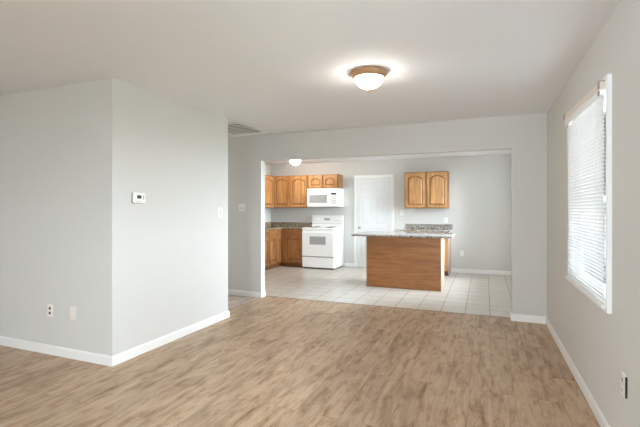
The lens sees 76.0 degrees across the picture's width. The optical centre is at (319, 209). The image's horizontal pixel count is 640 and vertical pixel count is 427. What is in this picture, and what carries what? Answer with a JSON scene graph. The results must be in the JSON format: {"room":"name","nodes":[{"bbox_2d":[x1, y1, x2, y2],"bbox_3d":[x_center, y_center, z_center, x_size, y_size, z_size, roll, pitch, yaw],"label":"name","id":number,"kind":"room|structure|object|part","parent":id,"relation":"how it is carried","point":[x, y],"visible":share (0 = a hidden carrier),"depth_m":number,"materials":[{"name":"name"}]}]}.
{"room":"empty living room","nodes":[
{"label":"empty living room","id":0,"kind":"room"},
{"bbox_2d":[0,77,227,355],"bbox_3d":[-3.150,0.102,4.928,3.680,2.440,1.684,0,0,22],"label":"wall","id":1,"kind":"structure","parent":0,"point":[73,157],"depth_m":3.80,"materials":[{"name":"white paint"}]},
{"bbox_2d":[47,304,52,316],"bbox_3d":[-2.468,0.925,3.741,0.072,0.116,0.008,0,0,22],"label":"electrical outlet","id":2,"kind":"object","parent":1,"relation":"attached to","point":[49,306],"visible":1,"depth_m":3.74,"materials":[{"name":"beige plastic"}]},
{"bbox_2d":[70,306,75,319],"bbox_3d":[-2.190,0.920,3.630,0.072,0.116,0.007,0,0,22],"label":"blank wall plate","id":3,"kind":"object","parent":1,"relation":"attached to","point":[72,309],"visible":1,"depth_m":3.63,"materials":[{"name":"beige plastic"}]},
{"bbox_2d":[0,310,229,366],"bbox_3d":[-3.143,1.281,4.925,3.694,0.082,1.713,0,0,22],"label":"baseboard","id":4,"kind":"structure","parent":1,"relation":"attached to","point":[107,360],"depth_m":3.78,"materials":[{"name":"white paint"}]},
{"bbox_2d":[131,192,144,203],"bbox_3d":[-1.641,-0.103,3.705,0.032,0.100,0.138,0,0,22],"label":"thermostat","id":5,"kind":"object","parent":1,"relation":"attached to","point":[136,197],"visible":1,"depth_m":3.68,"materials":[{"name":"grey plastic"}]},
{"bbox_2d":[218,208,221,216],"bbox_3d":[-1.182,0.037,4.866,0.018,0.116,0.072,0,0,22],"label":"light switch","id":6,"kind":"object","parent":1,"relation":"attached to","point":[219,209],"visible":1,"depth_m":4.86,"materials":[{"name":"white plastic"}]},
{"bbox_2d":[265,164,270,221],"bbox_3d":[-1.956,0.102,8.617,0.115,2.440,3.566,0,0,22],"label":"wall","id":7,"kind":"structure","parent":0,"point":[267,166],"depth_m":10.13,"materials":[{"name":"white paint"}]},
{"bbox_2d":[265,175,273,207],"bbox_3d":[-1.454,-0.420,9.313,0.296,0.755,1.200,0,0,22],"label":"upper cabinet","id":8,"kind":"object","parent":7,"relation":"attached to","point":[269,180],"visible":0.31,"depth_m":9.60,"materials":[{"name":"brown wood"}]},
{"bbox_2d":[265,222,311,226],"bbox_3d":[-1.072,0.363,9.106,1.158,0.096,1.999,0,0,22],"label":"backsplash","id":9,"kind":"structure","parent":7,"relation":"attached to","point":[309,224],"depth_m":10.02,"materials":[{"name":"brown stone"}]},
{"bbox_2d":[0,266,599,426],"bbox_3d":[-1.903,1.372,3.216,7.270,0.100,13.750,0,0,22],"label":"floor","id":10,"kind":"structure","parent":0,"point":[274,361],"depth_m":3.36,"materials":[{"name":"brown wood"}]},
{"bbox_2d":[265,229,281,269],"bbox_3d":[-1.393,0.886,9.014,0.632,0.872,1.570,0,0,22],"label":"base cabinet","id":11,"kind":"object","parent":10,"relation":"on","point":[272,237],"visible":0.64,"depth_m":9.08,"materials":[{"name":"brown wood"}]},
{"bbox_3d":[-1.176,0.909,8.728,0.015,0.575,0.370,0,0,22],"label":"door","id":12,"kind":"part","parent":11,"relation":"part of","materials":[{"name":"brown wood"}]},
{"bbox_3d":[-1.036,0.534,9.089,0.018,0.125,0.365,0,0,22],"label":"drawer","id":13,"kind":"part","parent":11,"relation":"part of","materials":[{"name":"brown wood"}]},
{"bbox_3d":[-1.032,0.909,9.087,0.015,0.575,0.365,0,0,22],"label":"door","id":14,"kind":"part","parent":11,"relation":"part of","materials":[{"name":"brown wood"}]},
{"bbox_3d":[-0.928,0.909,9.345,0.015,0.575,0.150,0,0,22],"label":"door","id":15,"kind":"part","parent":11,"relation":"part of","materials":[{"name":"brown wood"}]},
{"bbox_2d":[265,222,311,230],"bbox_3d":[-1.072,0.382,9.106,1.158,0.135,1.999,0,0,22],"label":"countertop","id":16,"kind":"structure","parent":11,"relation":"on","point":[268,225],"depth_m":9.87,"materials":[{"name":"brown stone"}]},
{"bbox_2d":[281,229,303,267],"bbox_3d":[-0.535,0.886,9.622,0.546,0.872,0.642,0,0,22],"label":"base cabinet","id":17,"kind":"object","parent":10,"relation":"on","point":[291,239],"visible":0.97,"depth_m":9.34,"materials":[{"name":"brown wood"}]},
{"bbox_3d":[-0.605,0.534,9.318,0.427,0.125,0.018,0,0,22],"label":"drawer","id":18,"kind":"part","parent":17,"relation":"part of","materials":[{"name":"brown wood"}]},
{"bbox_3d":[-0.607,0.909,9.313,0.427,0.575,0.015,0,0,22],"label":"door","id":19,"kind":"part","parent":17,"relation":"part of","materials":[{"name":"brown wood"}]},
{"bbox_2d":[302,215,343,269],"bbox_3d":[0.060,0.732,9.311,0.764,1.180,0.716,0,0,22],"label":"range","id":20,"kind":"object","parent":10,"relation":"on","point":[322,243],"visible":1,"depth_m":9.09,"materials":[{"name":"white metal"}]},
{"bbox_3d":[-0.044,1.169,9.052,0.752,0.217,0.024,0,0,22],"label":"storage drawer","id":21,"kind":"part","parent":20,"relation":"part of","materials":[{"name":"white metal"}]},
{"bbox_3d":[-0.047,0.762,9.046,0.752,0.550,0.036,0,0,22],"label":"oven door","id":22,"kind":"part","parent":20,"relation":"part of","materials":[{"name":"white metal"}]},
{"bbox_3d":[0.078,1.307,9.356,0.720,0.030,0.580,0,0,22],"label":"foot rail","id":23,"kind":"part","parent":20,"relation":"part of","materials":[{"name":"white metal"}]},
{"bbox_2d":[302,226,343,228],"bbox_3d":[0.069,0.416,9.334,0.764,0.042,0.664,0,0,22],"label":"cooktop","id":24,"kind":"object","parent":20,"relation":"in","point":[313,227],"depth_m":9.27,"materials":[{"name":"white metal"}]},
{"bbox_3d":[0.177,0.276,9.604,0.760,0.268,0.084,0,0,22],"label":"control panel","id":25,"kind":"part","parent":20,"relation":"part of","materials":[{"name":"white ceramic"}]},
{"bbox_2d":[272,296,508,317],"bbox_3d":[0.748,1.326,5.625,3.414,0.012,0.008,0,0,22],"label":"trim","id":26,"kind":"structure","parent":10,"relation":"on","point":[272,296],"depth_m":5.51,"materials":[{"name":"black plastic"}]},
{"bbox_2d":[366,236,443,291],"bbox_3d":[1.476,0.888,7.064,1.240,0.868,0.570,0,0,22],"label":"kitchen island","id":27,"kind":"object","parent":10,"relation":"on","point":[411,263],"visible":0.9,"depth_m":6.79,"materials":[{"name":"brown wood"}]},
{"bbox_3d":[0.901,0.887,7.285,0.008,0.866,0.550,0,0,22],"label":"panel","id":28,"kind":"part","parent":27,"relation":"part of","materials":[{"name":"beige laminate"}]},
{"bbox_2d":[351,231,455,237],"bbox_3d":[1.486,0.438,7.162,1.635,0.032,1.040,0,0,22],"label":"island countertop","id":29,"kind":"structure","parent":27,"relation":"on","point":[367,233],"depth_m":6.88,"materials":[{"name":"stone"}]},
{"bbox_3d":[2.044,0.887,6.825,0.008,0.866,0.550,0,0,22],"label":"panel","id":30,"kind":"part","parent":27,"relation":"part of","materials":[{"name":"beige laminate"}]},
{"bbox_2d":[404,231,450,275],"bbox_3d":[2.241,0.886,8.512,0.872,0.872,0.632,0,0,22],"label":"base cabinet","id":31,"kind":"object","parent":10,"relation":"on","point":[447,241],"visible":0.09,"depth_m":8.09,"materials":[{"name":"brown wood"}]},
{"bbox_2d":[400,224,452,231],"bbox_3d":[2.220,0.382,8.508,0.975,0.135,0.654,0,0,22],"label":"countertop","id":32,"kind":"structure","parent":31,"relation":"on","point":[409,227],"depth_m":8.67,"materials":[{"name":"stone"}]},
{"bbox_3d":[2.311,0.909,8.152,0.390,0.575,0.015,0,0,22],"label":"door","id":33,"kind":"part","parent":31,"relation":"part of","materials":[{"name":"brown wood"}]},
{"bbox_3d":[2.646,0.886,8.366,0.012,0.872,0.600,0,0,22],"label":"panel","id":34,"kind":"part","parent":31,"relation":"part of","materials":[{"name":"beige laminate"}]},
{"bbox_2d":[0,0,618,164],"bbox_3d":[-1.922,-1.168,3.170,7.470,0.100,13.850,0,0,22],"label":"ceiling","id":35,"kind":"structure","parent":0,"point":[269,66],"depth_m":2.88,"materials":[{"name":"white paint"}]},
{"bbox_2d":[228,122,264,134],"bbox_3d":[-1.162,-1.111,5.651,0.530,0.013,0.720,0,0,22],"label":"ceiling vent","id":36,"kind":"object","parent":35,"relation":"in","point":[235,128],"visible":0.71,"depth_m":5.68,"materials":[{"name":"white metal"}]},
{"bbox_2d":[290,160,300,165],"bbox_3d":[-0.528,-1.023,8.823,0.300,0.188,0.300,0,0,22],"label":"ceiling light","id":37,"kind":"object","parent":35,"relation":"attached to","point":[294,162],"visible":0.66,"depth_m":8.75,"materials":[{"name":"white glass"}]},
{"bbox_2d":[351,66,386,91],"bbox_3d":[0.398,-1.038,3.332,0.296,0.158,0.296,0,0,22],"label":"ceiling light","id":38,"kind":"object","parent":35,"relation":"attached to","point":[368,77],"visible":1,"depth_m":3.25,"materials":[{"name":"white glass"}]},
{"bbox_3d":[0.398,-1.032,3.332,0.222,0.090,0.222,0,0,22],"label":"lamp shade","id":39,"kind":"part","parent":38,"relation":"part of","materials":[{"name":"white glass"}]},
{"bbox_2d":[228,113,546,316],"bbox_3d":[-0.728,0.102,6.141,7.270,2.440,0.115,0,0,22],"label":"wall","id":40,"kind":"structure","parent":0,"point":[525,135],"depth_m":5.28,"materials":[{"name":"white paint"}]},
{"bbox_2d":[238,204,244,210],"bbox_3d":[-1.200,-0.026,6.258,0.115,0.116,0.018,0,0,22],"label":"light switch","id":41,"kind":"object","parent":40,"relation":"attached to","point":[241,207],"visible":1,"depth_m":6.26,"materials":[{"name":"white plastic"}]},
{"bbox_2d":[228,289,265,297],"bbox_3d":[-2.478,1.281,6.836,3.504,0.082,0.130,0,0,22],"label":"baseboard","id":42,"kind":"structure","parent":40,"relation":"attached to","point":[230,292],"depth_m":6.22,"materials":[{"name":"white paint"}]},
{"bbox_2d":[271,154,510,270],"bbox_3d":[1.401,0.102,9.252,5.870,2.440,0.115,0,0,22],"label":"wall","id":43,"kind":"structure","parent":0,"point":[479,210],"depth_m":8.61,"materials":[{"name":"white paint"}]},
{"bbox_2d":[274,175,312,207],"bbox_3d":[-0.639,-0.420,9.823,0.886,0.755,0.346,0,0,22],"label":"upper cabinet","id":44,"kind":"object","parent":43,"relation":"attached to","point":[289,191],"visible":1,"depth_m":9.66,"materials":[{"name":"brown wood"}]},
{"bbox_3d":[-0.910,-0.418,9.753,0.408,0.715,0.015,0,0,22],"label":"door","id":45,"kind":"part","parent":44,"relation":"part of","materials":[{"name":"brown wood"}]},
{"bbox_3d":[-0.505,-0.418,9.590,0.418,0.715,0.015,0,0,22],"label":"door","id":46,"kind":"part","parent":44,"relation":"part of","materials":[{"name":"brown wood"}]},
{"bbox_2d":[308,174,342,188],"bbox_3d":[0.121,-0.641,9.517,0.744,0.313,0.346,0,0,22],"label":"upper cabinet","id":47,"kind":"object","parent":43,"relation":"attached to","point":[327,180],"visible":1,"depth_m":9.37,"materials":[{"name":"brown wood"}]},
{"bbox_3d":[-0.106,-0.639,9.430,0.333,0.273,0.015,0,0,22],"label":"door","id":48,"kind":"part","parent":47,"relation":"part of","materials":[{"name":"brown wood"}]},
{"bbox_2d":[307,188,343,206],"bbox_3d":[0.120,-0.265,9.465,0.756,0.430,0.444,0,0,22],"label":"microwave","id":49,"kind":"object","parent":47,"relation":"attached to","point":[316,197],"visible":1,"depth_m":9.30,"materials":[{"name":"white plastic"}]},
{"bbox_3d":[-0.040,-0.258,9.341,0.548,0.367,0.024,0,0,22],"label":"door","id":50,"kind":"part","parent":49,"relation":"part of","materials":[{"name":"white plastic"}]},
{"bbox_3d":[0.310,-0.258,9.201,0.201,0.367,0.022,0,0,22],"label":"control panel","id":51,"kind":"part","parent":49,"relation":"part of","materials":[{"name":"white plastic"}]},
{"bbox_3d":[0.229,-0.639,9.296,0.325,0.273,0.015,0,0,22],"label":"door","id":52,"kind":"part","parent":47,"relation":"part of","materials":[{"name":"brown wood"}]},
{"bbox_2d":[344,263,353,266],"bbox_3d":[0.676,1.281,9.474,0.230,0.082,0.014,0,0,22],"label":"baseboard","id":53,"kind":"structure","parent":43,"relation":"attached to","point":[345,264],"depth_m":9.46,"materials":[{"name":"white paint"}]},
{"bbox_2d":[354,174,393,266],"bbox_3d":[1.199,0.272,9.228,0.924,2.100,0.080,0,0,22],"label":"door","id":54,"kind":"structure","parent":43,"relation":"in","point":[373,194],"depth_m":9.28,"materials":[{"name":"white paint"}]},
{"bbox_3d":[1.055,0.812,9.319,0.197,0.552,0.006,0,0,22],"label":"raised panel","id":55,"kind":"part","parent":54,"relation":"part of","materials":[{"name":"white paint"}]},
{"bbox_3d":[1.055,-0.498,9.319,0.197,0.172,0.006,0,0,22],"label":"raised panel","id":56,"kind":"part","parent":54,"relation":"part of","materials":[{"name":"white paint"}]},
{"bbox_3d":[1.055,0.032,9.319,0.197,0.592,0.006,0,0,22],"label":"raised panel","id":57,"kind":"part","parent":54,"relation":"part of","materials":[{"name":"white paint"}]},
{"bbox_3d":[1.366,-0.498,9.194,0.197,0.172,0.006,0,0,22],"label":"raised panel","id":58,"kind":"part","parent":54,"relation":"part of","materials":[{"name":"white paint"}]},
{"bbox_3d":[1.366,0.032,9.194,0.197,0.592,0.006,0,0,22],"label":"raised panel","id":59,"kind":"part","parent":54,"relation":"part of","materials":[{"name":"white paint"}]},
{"bbox_2d":[405,171,448,207],"bbox_3d":[2.261,-0.403,8.658,0.884,0.760,0.346,0,0,22],"label":"upper cabinet","id":60,"kind":"object","parent":43,"relation":"attached to","point":[422,189],"visible":1,"depth_m":8.48,"materials":[{"name":"brown wood"}]},
{"bbox_3d":[1.996,-0.401,8.585,0.413,0.720,0.015,0,0,22],"label":"door","id":61,"kind":"part","parent":60,"relation":"part of","materials":[{"name":"brown wood"}]},
{"bbox_3d":[2.405,-0.401,8.421,0.405,0.720,0.015,0,0,22],"label":"door","id":62,"kind":"part","parent":60,"relation":"part of","materials":[{"name":"brown wood"}]},
{"bbox_2d":[406,224,452,228],"bbox_3d":[2.338,0.363,8.802,0.975,0.096,0.021,0,0,22],"label":"backsplash","id":63,"kind":"structure","parent":43,"relation":"attached to","point":[429,226],"depth_m":8.77,"materials":[{"name":"stone"}]},
{"bbox_2d":[547,0,639,426],"bbox_3d":[1.505,0.102,1.793,0.115,2.440,13.650,0,0,22],"label":"wall","id":64,"kind":"structure","parent":0,"point":[601,345],"depth_m":2.29,"materials":[{"name":"white paint"}]},
{"bbox_2d":[451,268,610,426],"bbox_3d":[0.836,1.281,2.062,1.324,0.082,13.649,0,0,22],"label":"baseboard","id":65,"kind":"structure","parent":64,"relation":"attached to","point":[601,419],"depth_m":3.76,"materials":[{"name":"white paint"}]},
{"bbox_2d":[568,74,611,313],"bbox_3d":[1.913,-0.088,2.842,0.139,1.364,1.164,0,0,22],"label":"window","id":66,"kind":"structure","parent":64,"relation":"in","point":[607,92],"depth_m":2.33,"materials":[{"name":"white paint"}]},
{"bbox_2d":[563,80,605,308],"bbox_3d":[1.837,-0.109,2.882,0.041,1.359,1.142,0,0,22],"label":"window blind","id":67,"kind":"object","parent":66,"relation":"attached to","point":[585,135],"visible":1,"depth_m":2.73,"materials":[{"name":"beige plastic"}]},
{"bbox_3d":[1.839,0.561,2.871,0.024,0.018,1.116,0,0,22],"label":"rail","id":68,"kind":"part","parent":67,"relation":"part of","materials":[{"name":"plastic"}]},
{"bbox_3d":[1.839,-0.057,2.871,0.030,1.222,0.872,0,0,22],"label":"ladder cord","id":69,"kind":"part","parent":67,"relation":"part of","materials":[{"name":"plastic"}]},
{"bbox_3d":[1.926,-0.088,2.836,0.110,1.320,1.120,0,0,22],"label":"frame","id":70,"kind":"part","parent":66,"relation":"part of","materials":[{"name":"white paint"}]},
{"bbox_3d":[1.937,0.225,2.832,0.022,0.625,1.050,0,0,22],"label":"sash","id":71,"kind":"part","parent":66,"relation":"part of","materials":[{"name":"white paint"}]},
{"bbox_3d":[1.937,0.225,2.832,0.004,0.545,0.970,0,0,22],"label":"pane","id":72,"kind":"part","parent":66,"relation":"part of","materials":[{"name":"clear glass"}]},
{"bbox_3d":[1.961,-0.381,2.822,0.004,0.585,0.970,0,0,22],"label":"pane","id":73,"kind":"part","parent":66,"relation":"part of","materials":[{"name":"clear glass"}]},
{"bbox_2d":[621,371,626,398],"bbox_3d":[1.560,0.902,2.103,0.012,0.116,0.076,0,0,22],"label":"electrical outlet","id":74,"kind":"object","parent":64,"relation":"attached to","point":[623,376],"visible":1,"depth_m":2.09,"materials":[{"name":"white plastic"}]}
]}

